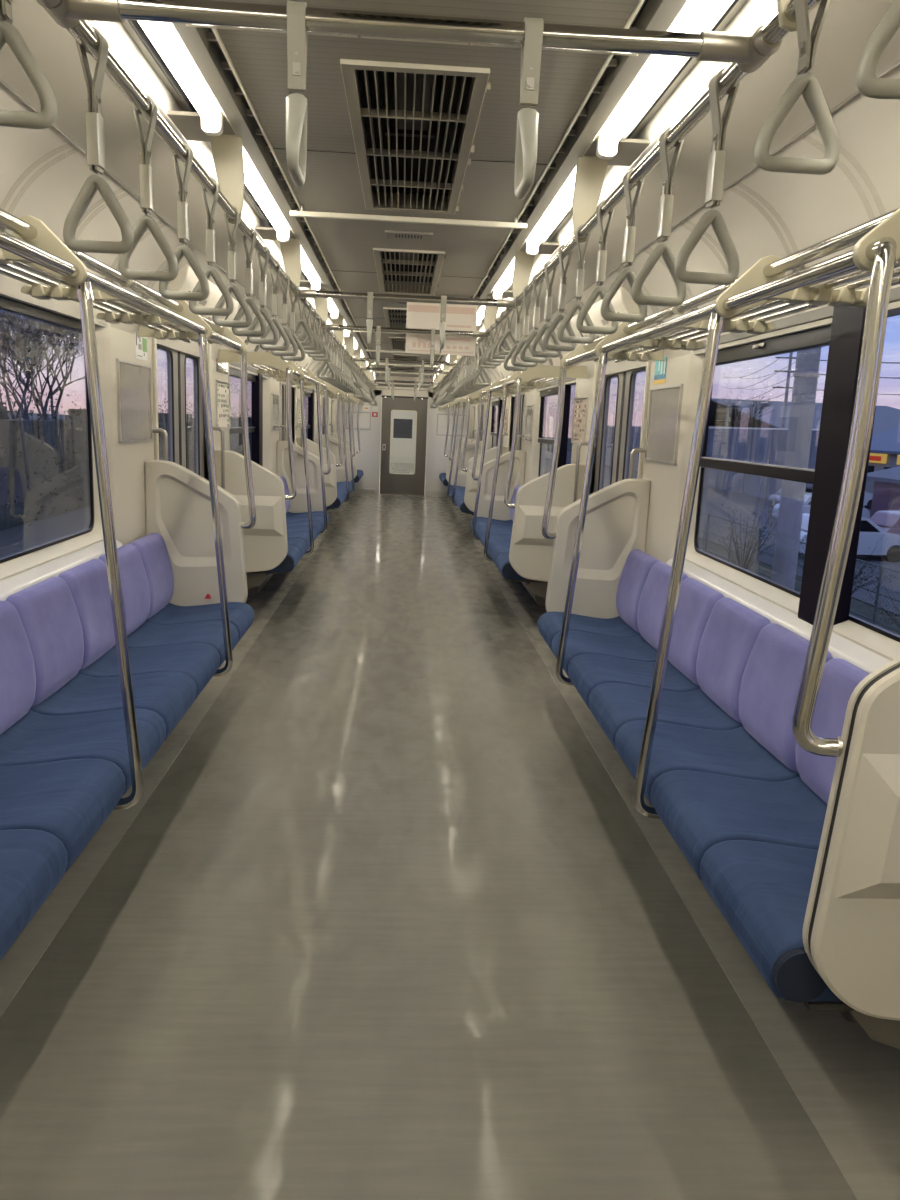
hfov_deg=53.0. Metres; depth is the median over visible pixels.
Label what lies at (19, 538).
ground
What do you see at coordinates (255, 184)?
ceiling lamp
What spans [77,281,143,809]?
pole
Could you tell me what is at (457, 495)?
seat cushion
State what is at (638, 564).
cushion
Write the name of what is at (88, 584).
cushion
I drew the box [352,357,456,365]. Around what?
rail
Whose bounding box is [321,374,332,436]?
door
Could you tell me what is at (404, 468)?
floor
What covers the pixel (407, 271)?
ceiling vent
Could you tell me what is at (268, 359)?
luggage rack
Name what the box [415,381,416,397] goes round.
strap
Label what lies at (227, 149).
ceiling light
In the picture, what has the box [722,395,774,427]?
bare tree
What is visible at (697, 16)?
ceiling lamp
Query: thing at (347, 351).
strap
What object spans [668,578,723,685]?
cushion
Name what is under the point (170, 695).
seat cushion
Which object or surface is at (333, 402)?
window
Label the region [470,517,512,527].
seat cushion
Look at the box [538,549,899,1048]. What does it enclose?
bench
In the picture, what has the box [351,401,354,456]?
pole
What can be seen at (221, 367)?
sticker
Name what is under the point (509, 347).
strap
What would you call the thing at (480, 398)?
pole
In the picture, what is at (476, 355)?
strap
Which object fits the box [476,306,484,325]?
ceiling lamp
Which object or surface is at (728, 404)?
utility pole
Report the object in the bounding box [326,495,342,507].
seat cushion
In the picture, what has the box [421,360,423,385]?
strap
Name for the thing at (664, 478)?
wall
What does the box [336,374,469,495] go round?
wall
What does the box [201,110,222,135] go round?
socket
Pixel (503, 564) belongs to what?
seat cushion
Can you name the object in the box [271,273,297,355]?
strap
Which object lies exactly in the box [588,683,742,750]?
seat cushion
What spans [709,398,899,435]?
building
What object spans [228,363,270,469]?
window
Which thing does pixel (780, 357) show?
overhead wires
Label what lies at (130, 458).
wall
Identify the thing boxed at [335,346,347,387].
strap
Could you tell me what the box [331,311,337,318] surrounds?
socket
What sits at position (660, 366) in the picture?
sticker
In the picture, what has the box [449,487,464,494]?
seat cushion
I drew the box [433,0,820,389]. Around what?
ceiling light
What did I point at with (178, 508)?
partition
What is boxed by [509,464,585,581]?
partition
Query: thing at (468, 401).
pole
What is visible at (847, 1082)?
floor border strip
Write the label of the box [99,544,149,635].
cushion
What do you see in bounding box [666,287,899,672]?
window
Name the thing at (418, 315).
poster
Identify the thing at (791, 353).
utility pole
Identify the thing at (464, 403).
pole
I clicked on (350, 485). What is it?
seat cushion
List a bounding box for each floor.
[0,494,856,1199]
[379,462,425,495]
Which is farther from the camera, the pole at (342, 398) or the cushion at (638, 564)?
the pole at (342, 398)
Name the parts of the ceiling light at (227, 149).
hanger plate, hanger plate, hanger plate, hanger plate, hanger plate, hanger plate, hanger plate, hanger plate, hanger plate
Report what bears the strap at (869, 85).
hanging from the ceiling light at (590, 170)
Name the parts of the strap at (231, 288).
handle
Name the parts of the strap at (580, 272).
handle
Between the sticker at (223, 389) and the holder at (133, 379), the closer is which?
the holder at (133, 379)
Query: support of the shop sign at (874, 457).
attached to the building at (887, 442)
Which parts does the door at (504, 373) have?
grab handle, grab handle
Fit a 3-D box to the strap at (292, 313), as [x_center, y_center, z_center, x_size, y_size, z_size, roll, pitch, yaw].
[-0.764,-1.351,4.394,0.125,0.361,0.032,2,11,0]
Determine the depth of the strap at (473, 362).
7.31 m
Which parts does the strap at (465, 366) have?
handle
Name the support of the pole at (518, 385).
attached to the partition at (530, 553)
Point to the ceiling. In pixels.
(43, 172)
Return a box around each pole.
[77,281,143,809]
[197,334,232,676]
[240,352,255,528]
[284,368,296,499]
[299,379,313,554]
[316,385,327,534]
[324,389,330,474]
[335,392,341,466]
[341,396,348,501]
[348,398,354,494]
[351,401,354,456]
[356,401,359,452]
[444,405,449,456]
[447,403,459,497]
[449,405,455,460]
[452,402,465,506]
[461,398,469,471]
[471,392,491,539]
[472,396,482,480]
[484,388,507,560]
[504,379,521,507]
[541,366,566,539]
[556,352,607,685]
[633,312,723,818]
[716,402,738,426]
[773,352,795,427]
[792,240,895,756]
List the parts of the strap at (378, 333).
handle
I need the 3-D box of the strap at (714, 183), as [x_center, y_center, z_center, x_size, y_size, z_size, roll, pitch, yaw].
[0.480,-0.761,1.635,0.125,0.361,0.032,1,11,-9]
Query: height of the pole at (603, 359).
1.382 m
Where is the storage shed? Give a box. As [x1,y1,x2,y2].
[867,466,899,517]
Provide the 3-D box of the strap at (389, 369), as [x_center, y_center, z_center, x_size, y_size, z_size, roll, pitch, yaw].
[-0.734,-2.665,10.877,0.032,0.260,0.125,1,11,-6]
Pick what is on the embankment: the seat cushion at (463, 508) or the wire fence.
the wire fence
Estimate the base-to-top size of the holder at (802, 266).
0.247 m
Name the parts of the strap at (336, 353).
handle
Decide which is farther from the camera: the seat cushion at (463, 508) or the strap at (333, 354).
the seat cushion at (463, 508)
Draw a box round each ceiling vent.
[340,58,490,213]
[373,247,445,294]
[383,307,406,327]
[388,336,405,349]
[391,354,419,359]
[393,365,416,372]
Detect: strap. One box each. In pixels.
[0,0,56,128]
[63,27,133,253]
[118,94,177,281]
[159,142,209,300]
[189,177,233,315]
[212,205,251,327]
[232,227,266,336]
[247,245,278,344]
[260,260,289,350]
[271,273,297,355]
[280,284,305,360]
[286,1,307,187]
[290,298,312,345]
[298,302,317,349]
[305,308,322,353]
[308,314,326,357]
[312,320,330,360]
[317,330,334,378]
[321,331,337,380]
[325,334,340,382]
[329,338,343,384]
[332,342,345,385]
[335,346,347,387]
[338,348,350,388]
[340,351,351,389]
[342,353,353,391]
[344,356,355,392]
[348,361,357,383]
[351,361,358,384]
[351,362,360,385]
[352,365,361,386]
[354,371,363,397]
[356,370,364,397]
[357,371,365,398]
[360,374,367,399]
[366,292,372,345]
[376,326,380,365]
[385,358,387,384]
[388,368,390,389]
[391,380,392,396]
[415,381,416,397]
[418,369,420,390]
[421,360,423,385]
[430,328,434,367]
[440,296,446,348]
[440,376,448,402]
[441,375,450,402]
[442,376,451,401]
[444,375,453,400]
[445,370,453,391]
[446,368,455,390]
[448,367,456,389]
[449,366,458,388]
[450,366,458,387]
[452,362,462,396]
[454,359,465,395]
[455,356,467,394]
[458,355,469,393]
[460,356,472,392]
[462,356,475,391]
[464,348,478,390]
[467,341,482,388]
[470,338,486,387]
[473,337,490,385]
[478,328,496,368]
[482,323,500,365]
[487,317,506,362]
[491,311,511,358]
[497,308,518,354]
[503,295,527,370]
[511,285,536,366]
[515,17,543,199]
[520,274,547,362]
[530,260,560,357]
[543,244,576,351]
[557,224,595,343]
[576,200,617,334]
[600,168,646,322]
[631,127,685,306]
[675,68,738,285]
[754,0,839,174]
[856,0,899,98]
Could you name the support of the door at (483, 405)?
in the wall at (664, 478)
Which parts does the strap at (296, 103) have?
handle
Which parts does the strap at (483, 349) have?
handle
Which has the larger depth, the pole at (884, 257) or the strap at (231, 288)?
the strap at (231, 288)
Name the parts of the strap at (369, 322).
handle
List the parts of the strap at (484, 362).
handle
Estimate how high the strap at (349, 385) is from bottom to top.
0.361 m
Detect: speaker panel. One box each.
[385,230,432,239]
[392,301,406,303]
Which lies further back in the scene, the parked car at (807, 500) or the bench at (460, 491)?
the parked car at (807, 500)
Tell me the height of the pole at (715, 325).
1.382 m
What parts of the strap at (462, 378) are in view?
handle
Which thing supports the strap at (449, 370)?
hanging from the ceiling light at (590, 170)
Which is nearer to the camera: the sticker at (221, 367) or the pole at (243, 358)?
the pole at (243, 358)
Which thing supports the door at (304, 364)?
in the wall at (130, 458)
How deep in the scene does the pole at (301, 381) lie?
7.05 m
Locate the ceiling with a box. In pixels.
[0,0,899,405]
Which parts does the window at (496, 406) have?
frame, pane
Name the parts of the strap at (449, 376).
handle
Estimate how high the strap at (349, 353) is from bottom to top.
0.361 m
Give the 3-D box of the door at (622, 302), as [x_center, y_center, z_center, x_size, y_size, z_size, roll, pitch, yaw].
[0.919,-0.689,5.501,0.254,2.149,1.504,2,11,-3]
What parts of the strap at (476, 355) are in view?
handle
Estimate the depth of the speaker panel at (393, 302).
6.55 m
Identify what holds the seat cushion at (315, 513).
on the bench at (298, 537)
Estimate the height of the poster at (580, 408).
0.330 m
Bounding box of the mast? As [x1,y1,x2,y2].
[771,347,820,589]
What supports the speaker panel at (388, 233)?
attached to the ceiling
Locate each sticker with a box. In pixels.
[135,332,146,360]
[216,358,227,373]
[363,406,369,410]
[372,407,377,416]
[653,356,666,384]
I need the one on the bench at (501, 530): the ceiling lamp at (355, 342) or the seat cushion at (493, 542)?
the seat cushion at (493, 542)
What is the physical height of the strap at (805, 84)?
0.260 m
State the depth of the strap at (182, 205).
2.20 m
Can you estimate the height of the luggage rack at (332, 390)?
0.152 m
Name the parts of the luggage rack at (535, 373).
plate, support arm, plate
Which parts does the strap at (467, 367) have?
handle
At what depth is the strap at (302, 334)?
5.04 m
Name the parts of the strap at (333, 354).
handle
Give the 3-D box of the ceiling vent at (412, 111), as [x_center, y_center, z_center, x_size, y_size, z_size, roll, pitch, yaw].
[-0.117,-1.473,2.934,0.374,0.088,1.525,2,11,-3]
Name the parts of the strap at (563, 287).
handle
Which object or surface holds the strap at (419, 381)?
hanging from the rail at (361, 368)
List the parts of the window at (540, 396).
sash rail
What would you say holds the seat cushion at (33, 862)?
on the bench at (65, 765)
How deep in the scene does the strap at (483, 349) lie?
6.37 m
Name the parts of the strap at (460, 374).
handle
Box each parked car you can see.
[768,485,812,506]
[772,493,869,518]
[775,513,899,561]
[863,491,872,508]
[870,511,899,534]
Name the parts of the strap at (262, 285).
handle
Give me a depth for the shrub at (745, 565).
23.95 m
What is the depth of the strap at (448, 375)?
11.10 m
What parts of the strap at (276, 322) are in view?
handle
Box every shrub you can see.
[698,500,778,569]
[797,531,896,593]
[861,577,899,631]
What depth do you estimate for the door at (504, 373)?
10.15 m
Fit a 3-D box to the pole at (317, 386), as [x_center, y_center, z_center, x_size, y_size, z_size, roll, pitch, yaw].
[-1.189,-1.286,8.359,0.129,1.382,0.036,2,11,-3]
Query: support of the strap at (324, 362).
hanging from the ceiling light at (227, 149)
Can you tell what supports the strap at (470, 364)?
hanging from the ceiling light at (590, 170)
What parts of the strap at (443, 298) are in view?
handle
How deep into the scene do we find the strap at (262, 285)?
3.46 m
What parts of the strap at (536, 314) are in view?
handle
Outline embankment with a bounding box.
[542,437,899,634]
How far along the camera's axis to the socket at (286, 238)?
4.20 m
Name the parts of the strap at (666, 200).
handle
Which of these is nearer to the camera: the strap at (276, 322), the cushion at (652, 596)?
the strap at (276, 322)
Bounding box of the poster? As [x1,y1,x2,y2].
[405,302,476,355]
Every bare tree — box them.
[0,309,76,418]
[0,310,84,418]
[0,311,80,418]
[0,311,83,418]
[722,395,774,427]
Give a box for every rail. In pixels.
[36,0,782,72]
[290,205,526,228]
[293,289,519,308]
[323,324,488,337]
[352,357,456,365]
[354,331,405,333]
[360,367,448,373]
[364,348,442,354]
[370,379,438,384]
[371,362,437,366]
[373,384,434,388]
[376,371,432,374]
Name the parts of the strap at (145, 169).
handle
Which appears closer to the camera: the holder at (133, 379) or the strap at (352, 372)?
the holder at (133, 379)
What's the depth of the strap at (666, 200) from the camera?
1.95 m
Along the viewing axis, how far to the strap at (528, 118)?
1.43 m
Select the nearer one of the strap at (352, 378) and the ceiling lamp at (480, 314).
the ceiling lamp at (480, 314)
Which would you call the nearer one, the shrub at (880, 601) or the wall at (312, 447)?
the wall at (312, 447)
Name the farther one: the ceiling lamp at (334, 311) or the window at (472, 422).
the window at (472, 422)
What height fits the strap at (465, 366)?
0.361 m
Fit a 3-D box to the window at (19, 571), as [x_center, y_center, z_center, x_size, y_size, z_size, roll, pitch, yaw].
[-1.447,-0.544,2.946,0.119,1.050,2.130,2,11,-3]
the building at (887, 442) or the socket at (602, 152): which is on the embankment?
the building at (887, 442)
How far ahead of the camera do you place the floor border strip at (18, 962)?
3.12 m
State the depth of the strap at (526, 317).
4.14 m
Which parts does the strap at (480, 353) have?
handle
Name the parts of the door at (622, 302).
grab handle, grab handle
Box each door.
[151,265,238,488]
[279,349,311,447]
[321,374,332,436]
[380,397,427,495]
[471,380,485,442]
[497,359,526,455]
[571,287,650,501]
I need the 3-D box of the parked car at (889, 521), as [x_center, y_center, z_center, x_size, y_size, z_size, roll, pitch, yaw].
[17.209,-2.483,33.066,4.220,1.456,1.680,0,11,-12]
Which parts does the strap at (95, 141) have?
handle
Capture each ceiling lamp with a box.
[138,21,223,135]
[243,148,289,242]
[300,246,320,290]
[328,298,338,318]
[343,320,349,336]
[354,339,357,349]
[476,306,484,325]
[493,258,514,299]
[525,166,576,255]
[596,0,734,159]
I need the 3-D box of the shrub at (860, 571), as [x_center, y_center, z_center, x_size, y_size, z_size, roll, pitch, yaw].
[8.284,-0.567,19.099,2.436,1.926,2.145,9,13,31]
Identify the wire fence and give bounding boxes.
[698,512,899,633]
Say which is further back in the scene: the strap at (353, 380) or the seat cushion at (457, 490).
the seat cushion at (457, 490)
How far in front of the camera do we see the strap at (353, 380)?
10.36 m
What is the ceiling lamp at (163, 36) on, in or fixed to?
attached to the ceiling
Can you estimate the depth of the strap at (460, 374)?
8.87 m
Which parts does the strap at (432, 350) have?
handle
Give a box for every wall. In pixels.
[111,327,336,545]
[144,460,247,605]
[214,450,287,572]
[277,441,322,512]
[296,438,336,506]
[322,434,350,481]
[329,433,356,480]
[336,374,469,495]
[380,397,427,463]
[446,439,475,483]
[451,441,482,486]
[464,446,506,511]
[469,354,689,562]
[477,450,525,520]
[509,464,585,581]
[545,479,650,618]
[604,425,818,498]
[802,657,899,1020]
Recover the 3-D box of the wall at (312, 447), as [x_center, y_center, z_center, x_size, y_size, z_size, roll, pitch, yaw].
[-1.620,-1.527,10.954,0.499,0.851,0.098,2,11,-3]
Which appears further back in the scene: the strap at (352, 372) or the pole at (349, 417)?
the pole at (349, 417)
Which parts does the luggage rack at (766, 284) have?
plate, support arm, support arm, support arm, support arm, plate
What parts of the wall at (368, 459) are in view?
header panel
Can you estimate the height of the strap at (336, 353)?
0.361 m
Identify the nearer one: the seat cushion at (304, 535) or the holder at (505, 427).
the seat cushion at (304, 535)
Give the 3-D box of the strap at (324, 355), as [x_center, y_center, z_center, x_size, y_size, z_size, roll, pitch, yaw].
[-0.827,-1.647,5.636,0.125,0.260,0.032,2,11,0]
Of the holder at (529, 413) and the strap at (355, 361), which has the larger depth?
the strap at (355, 361)
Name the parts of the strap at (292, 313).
handle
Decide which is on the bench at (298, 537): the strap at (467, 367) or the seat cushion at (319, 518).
the seat cushion at (319, 518)
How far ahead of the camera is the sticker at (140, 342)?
4.37 m
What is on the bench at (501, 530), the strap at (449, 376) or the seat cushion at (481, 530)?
the seat cushion at (481, 530)
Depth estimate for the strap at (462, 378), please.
8.54 m
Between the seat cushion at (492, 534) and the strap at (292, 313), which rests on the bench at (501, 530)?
the seat cushion at (492, 534)
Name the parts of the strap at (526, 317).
handle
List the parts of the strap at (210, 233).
handle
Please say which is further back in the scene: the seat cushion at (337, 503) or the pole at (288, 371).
the seat cushion at (337, 503)
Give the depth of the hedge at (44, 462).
22.44 m
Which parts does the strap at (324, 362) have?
handle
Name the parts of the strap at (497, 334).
handle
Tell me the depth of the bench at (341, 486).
11.86 m
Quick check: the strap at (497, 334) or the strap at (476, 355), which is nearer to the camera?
the strap at (497, 334)
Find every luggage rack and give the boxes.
[0,208,247,354]
[217,349,327,389]
[298,383,353,400]
[330,395,363,404]
[443,399,476,408]
[453,389,508,404]
[479,365,587,396]
[560,207,899,369]
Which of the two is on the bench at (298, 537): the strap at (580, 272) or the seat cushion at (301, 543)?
the seat cushion at (301, 543)
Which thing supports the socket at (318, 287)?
attached to the ceiling lamp at (307, 268)
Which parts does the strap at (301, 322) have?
handle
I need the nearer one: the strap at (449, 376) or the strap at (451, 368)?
the strap at (451, 368)
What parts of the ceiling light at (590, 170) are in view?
hanger plate, hanger plate, hanger plate, hanger plate, hanger plate, hanger plate, hanger plate, hanger plate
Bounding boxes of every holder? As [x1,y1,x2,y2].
[116,359,152,442]
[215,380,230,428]
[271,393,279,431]
[297,398,301,425]
[346,411,370,429]
[437,414,466,435]
[503,407,508,433]
[524,404,533,441]
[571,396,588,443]
[644,384,683,464]
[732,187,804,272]
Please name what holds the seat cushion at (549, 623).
on the bench at (729, 778)
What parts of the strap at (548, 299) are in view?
handle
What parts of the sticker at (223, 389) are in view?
panel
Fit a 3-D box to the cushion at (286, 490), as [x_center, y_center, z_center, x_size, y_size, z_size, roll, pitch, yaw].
[-1.695,-1.053,9.091,0.128,0.366,0.432,2,11,-3]
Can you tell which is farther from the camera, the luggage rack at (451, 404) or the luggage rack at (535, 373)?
the luggage rack at (451, 404)
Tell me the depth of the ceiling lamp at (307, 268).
5.33 m
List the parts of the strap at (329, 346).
handle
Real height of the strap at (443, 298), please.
0.260 m
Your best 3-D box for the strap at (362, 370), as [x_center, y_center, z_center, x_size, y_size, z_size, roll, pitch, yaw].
[-1.125,-2.719,11.331,0.125,0.361,0.032,3,11,3]
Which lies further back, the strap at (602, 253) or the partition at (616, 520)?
the partition at (616, 520)
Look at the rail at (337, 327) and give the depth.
6.13 m
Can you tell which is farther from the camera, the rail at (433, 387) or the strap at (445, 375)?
the rail at (433, 387)
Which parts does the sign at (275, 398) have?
panel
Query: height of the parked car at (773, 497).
1.456 m
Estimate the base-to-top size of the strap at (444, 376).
0.361 m
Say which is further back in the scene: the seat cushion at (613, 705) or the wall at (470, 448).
the wall at (470, 448)
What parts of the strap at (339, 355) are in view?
handle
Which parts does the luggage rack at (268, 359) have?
plate, support arm, plate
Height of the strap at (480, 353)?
0.361 m
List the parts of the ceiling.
cove panel, slope panel, slot rail, roof panel, slot rail, slope panel, cove panel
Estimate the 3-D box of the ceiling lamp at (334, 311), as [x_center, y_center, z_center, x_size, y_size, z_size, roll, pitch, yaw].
[-0.900,-2.219,6.718,0.100,0.100,1.377,2,11,-3]
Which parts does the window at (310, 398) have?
pane, frame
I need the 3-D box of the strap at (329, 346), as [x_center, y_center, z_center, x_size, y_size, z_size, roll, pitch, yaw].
[-0.879,-1.788,6.608,0.125,0.361,0.032,2,11,-3]
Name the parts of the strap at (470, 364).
handle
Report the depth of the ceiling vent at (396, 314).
7.64 m
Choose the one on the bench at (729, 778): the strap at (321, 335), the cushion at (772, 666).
the cushion at (772, 666)
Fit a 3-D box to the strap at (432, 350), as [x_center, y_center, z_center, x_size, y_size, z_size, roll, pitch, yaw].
[-0.119,-1.723,6.176,0.032,0.260,0.125,1,11,-5]
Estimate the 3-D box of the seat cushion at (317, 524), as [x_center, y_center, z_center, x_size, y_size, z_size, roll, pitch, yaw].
[-1.424,-0.649,8.288,0.455,0.138,0.435,2,11,-3]
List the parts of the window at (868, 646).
sash rail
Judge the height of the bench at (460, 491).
0.722 m
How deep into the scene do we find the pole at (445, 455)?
15.74 m
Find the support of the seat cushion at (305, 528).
on the bench at (298, 537)
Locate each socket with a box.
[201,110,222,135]
[277,227,289,242]
[311,281,320,290]
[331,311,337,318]
[493,290,501,299]
[526,240,538,255]
[596,134,617,159]
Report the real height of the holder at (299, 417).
0.330 m
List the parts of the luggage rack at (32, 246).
support arm, support arm, support arm, support arm, plate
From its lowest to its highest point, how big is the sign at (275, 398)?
0.370 m
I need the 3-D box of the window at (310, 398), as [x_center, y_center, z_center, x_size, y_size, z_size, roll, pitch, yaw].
[-1.938,-2.407,12.391,0.119,1.050,2.130,2,11,-3]
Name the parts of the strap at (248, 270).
handle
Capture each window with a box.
[0,296,122,600]
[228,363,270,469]
[304,388,316,443]
[331,399,335,432]
[470,405,474,438]
[487,397,502,449]
[530,378,577,480]
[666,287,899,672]
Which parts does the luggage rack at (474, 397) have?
plate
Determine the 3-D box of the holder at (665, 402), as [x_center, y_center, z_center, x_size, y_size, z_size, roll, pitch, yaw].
[1.046,-0.863,4.441,0.012,0.370,0.530,2,11,-3]
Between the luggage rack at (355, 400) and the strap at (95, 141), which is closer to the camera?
the strap at (95, 141)
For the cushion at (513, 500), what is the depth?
9.27 m
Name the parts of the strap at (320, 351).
handle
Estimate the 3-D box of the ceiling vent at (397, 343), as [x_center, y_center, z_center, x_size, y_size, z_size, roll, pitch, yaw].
[-0.485,-2.869,10.018,0.374,0.088,1.525,2,11,-3]
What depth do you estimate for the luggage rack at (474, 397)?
11.45 m
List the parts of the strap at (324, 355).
handle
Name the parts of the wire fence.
post, post, post, rail, rail, rail, post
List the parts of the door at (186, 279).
grab handle, grab handle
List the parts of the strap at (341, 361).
handle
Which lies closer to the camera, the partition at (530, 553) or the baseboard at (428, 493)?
the partition at (530, 553)
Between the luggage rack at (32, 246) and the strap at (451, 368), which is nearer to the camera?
the luggage rack at (32, 246)
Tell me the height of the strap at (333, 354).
0.361 m
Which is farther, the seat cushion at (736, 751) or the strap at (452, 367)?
the strap at (452, 367)
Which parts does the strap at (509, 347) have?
handle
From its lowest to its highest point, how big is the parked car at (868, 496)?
1.456 m
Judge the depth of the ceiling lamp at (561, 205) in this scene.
3.68 m
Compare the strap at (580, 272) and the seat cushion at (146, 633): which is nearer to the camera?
the strap at (580, 272)
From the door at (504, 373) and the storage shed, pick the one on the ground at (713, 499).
the storage shed
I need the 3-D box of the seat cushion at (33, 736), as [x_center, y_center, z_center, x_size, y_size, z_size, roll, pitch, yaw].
[-1.134,0.452,2.705,0.455,0.138,0.435,2,11,-3]
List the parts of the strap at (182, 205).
handle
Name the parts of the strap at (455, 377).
handle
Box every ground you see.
[0,412,89,557]
[540,450,899,615]
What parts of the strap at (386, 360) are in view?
handle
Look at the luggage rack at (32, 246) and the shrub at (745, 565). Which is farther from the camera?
the shrub at (745, 565)
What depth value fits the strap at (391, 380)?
13.97 m
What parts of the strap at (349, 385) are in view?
handle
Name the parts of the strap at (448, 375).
handle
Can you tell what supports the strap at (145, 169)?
hanging from the ceiling light at (227, 149)
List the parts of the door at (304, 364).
grab handle, grab handle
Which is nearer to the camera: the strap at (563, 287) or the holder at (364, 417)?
the strap at (563, 287)
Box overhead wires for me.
[723,357,899,401]
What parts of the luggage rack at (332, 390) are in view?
plate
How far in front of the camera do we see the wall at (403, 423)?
31.54 m
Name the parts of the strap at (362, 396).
handle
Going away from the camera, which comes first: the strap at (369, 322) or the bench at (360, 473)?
the strap at (369, 322)
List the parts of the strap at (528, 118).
handle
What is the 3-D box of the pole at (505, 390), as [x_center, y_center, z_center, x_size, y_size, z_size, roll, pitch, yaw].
[0.361,-0.986,7.152,0.129,1.382,0.036,2,11,-3]
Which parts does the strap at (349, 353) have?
handle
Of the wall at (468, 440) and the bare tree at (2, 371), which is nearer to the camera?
the wall at (468, 440)
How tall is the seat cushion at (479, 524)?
0.138 m
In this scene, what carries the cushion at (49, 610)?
on the bench at (65, 765)
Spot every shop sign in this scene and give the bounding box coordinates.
[869,453,886,463]
[896,455,899,464]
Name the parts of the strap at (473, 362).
handle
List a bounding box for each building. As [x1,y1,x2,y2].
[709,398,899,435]
[865,426,899,493]
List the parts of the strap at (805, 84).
handle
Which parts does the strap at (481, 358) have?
handle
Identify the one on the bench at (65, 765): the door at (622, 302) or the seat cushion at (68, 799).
the seat cushion at (68, 799)
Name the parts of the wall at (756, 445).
post, post, post, post, post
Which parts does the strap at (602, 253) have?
handle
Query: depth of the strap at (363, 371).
11.65 m
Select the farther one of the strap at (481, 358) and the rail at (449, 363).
the rail at (449, 363)
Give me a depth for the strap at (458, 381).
9.17 m
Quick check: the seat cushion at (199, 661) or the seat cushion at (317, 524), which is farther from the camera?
the seat cushion at (317, 524)
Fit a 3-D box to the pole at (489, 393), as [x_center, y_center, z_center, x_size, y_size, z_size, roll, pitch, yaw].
[0.293,-1.241,8.445,0.129,1.382,0.036,2,11,-3]
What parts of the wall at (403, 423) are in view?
panel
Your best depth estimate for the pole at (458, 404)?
13.16 m
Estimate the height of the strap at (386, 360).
0.260 m
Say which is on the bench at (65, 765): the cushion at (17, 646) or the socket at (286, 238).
the cushion at (17, 646)
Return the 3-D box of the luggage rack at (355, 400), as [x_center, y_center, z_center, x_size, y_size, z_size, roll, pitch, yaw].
[-1.860,-3.649,16.421,0.515,0.152,1.780,2,11,-3]
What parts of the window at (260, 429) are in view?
sash rail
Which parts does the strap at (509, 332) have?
handle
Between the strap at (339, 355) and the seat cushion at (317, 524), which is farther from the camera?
the seat cushion at (317, 524)
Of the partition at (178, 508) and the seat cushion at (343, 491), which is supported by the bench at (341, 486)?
the seat cushion at (343, 491)
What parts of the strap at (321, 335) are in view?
handle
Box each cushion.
[0,601,35,734]
[0,709,165,794]
[0,758,124,873]
[0,829,66,959]
[6,577,83,706]
[30,672,196,740]
[58,559,115,669]
[78,643,219,700]
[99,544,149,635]
[127,620,238,668]
[129,533,173,618]
[146,602,253,642]
[268,545,300,571]
[280,476,289,512]
[286,511,328,522]
[286,515,323,530]
[286,520,321,537]
[287,525,316,539]
[287,531,309,550]
[287,538,306,558]
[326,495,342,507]
[337,483,351,490]
[337,489,346,498]
[337,492,344,501]
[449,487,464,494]
[451,489,464,496]
[454,494,464,502]
[456,496,463,507]
[458,499,473,512]
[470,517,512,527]
[475,521,512,536]
[477,526,511,542]
[481,532,510,545]
[487,538,510,556]
[490,545,509,564]
[496,552,525,578]
[509,485,520,520]
[538,612,640,650]
[551,631,656,676]
[568,654,699,708]
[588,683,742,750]
[615,720,799,804]
[616,549,660,632]
[637,562,687,650]
[650,770,826,880]
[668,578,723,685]
[696,598,770,722]
[700,840,840,1001]
[738,623,832,772]
[795,658,869,804]
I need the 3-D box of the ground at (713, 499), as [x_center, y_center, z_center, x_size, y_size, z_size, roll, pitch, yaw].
[19.995,-5.152,51.053,22.500,0.020,220.000,2,11,-3]
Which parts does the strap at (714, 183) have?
handle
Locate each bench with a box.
[0,533,253,959]
[246,476,328,596]
[326,481,352,510]
[351,470,363,482]
[439,473,450,486]
[449,485,473,516]
[470,485,547,605]
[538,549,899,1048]
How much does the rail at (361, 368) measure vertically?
0.048 m
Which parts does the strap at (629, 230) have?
handle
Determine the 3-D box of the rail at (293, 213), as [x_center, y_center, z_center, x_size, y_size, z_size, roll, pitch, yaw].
[-0.167,-1.586,3.730,0.980,0.053,0.024,2,11,-3]
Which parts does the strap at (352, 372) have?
handle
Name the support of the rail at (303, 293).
attached to the ceiling light at (227, 149)
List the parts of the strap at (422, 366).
handle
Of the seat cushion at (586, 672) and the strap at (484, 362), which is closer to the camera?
the seat cushion at (586, 672)
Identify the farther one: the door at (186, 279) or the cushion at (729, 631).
the door at (186, 279)
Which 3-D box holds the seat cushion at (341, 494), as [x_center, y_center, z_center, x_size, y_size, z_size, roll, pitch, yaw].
[-1.603,-1.326,11.721,0.455,0.138,0.435,2,11,-3]
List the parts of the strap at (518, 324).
handle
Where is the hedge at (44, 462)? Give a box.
[0,382,250,530]
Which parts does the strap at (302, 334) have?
handle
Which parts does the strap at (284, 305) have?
handle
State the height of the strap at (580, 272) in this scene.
0.361 m
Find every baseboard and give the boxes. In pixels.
[351,488,374,493]
[426,491,450,496]
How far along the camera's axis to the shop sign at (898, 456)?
65.11 m
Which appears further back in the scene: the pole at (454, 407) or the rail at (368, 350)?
the pole at (454, 407)
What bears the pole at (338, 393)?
attached to the wall at (312, 447)

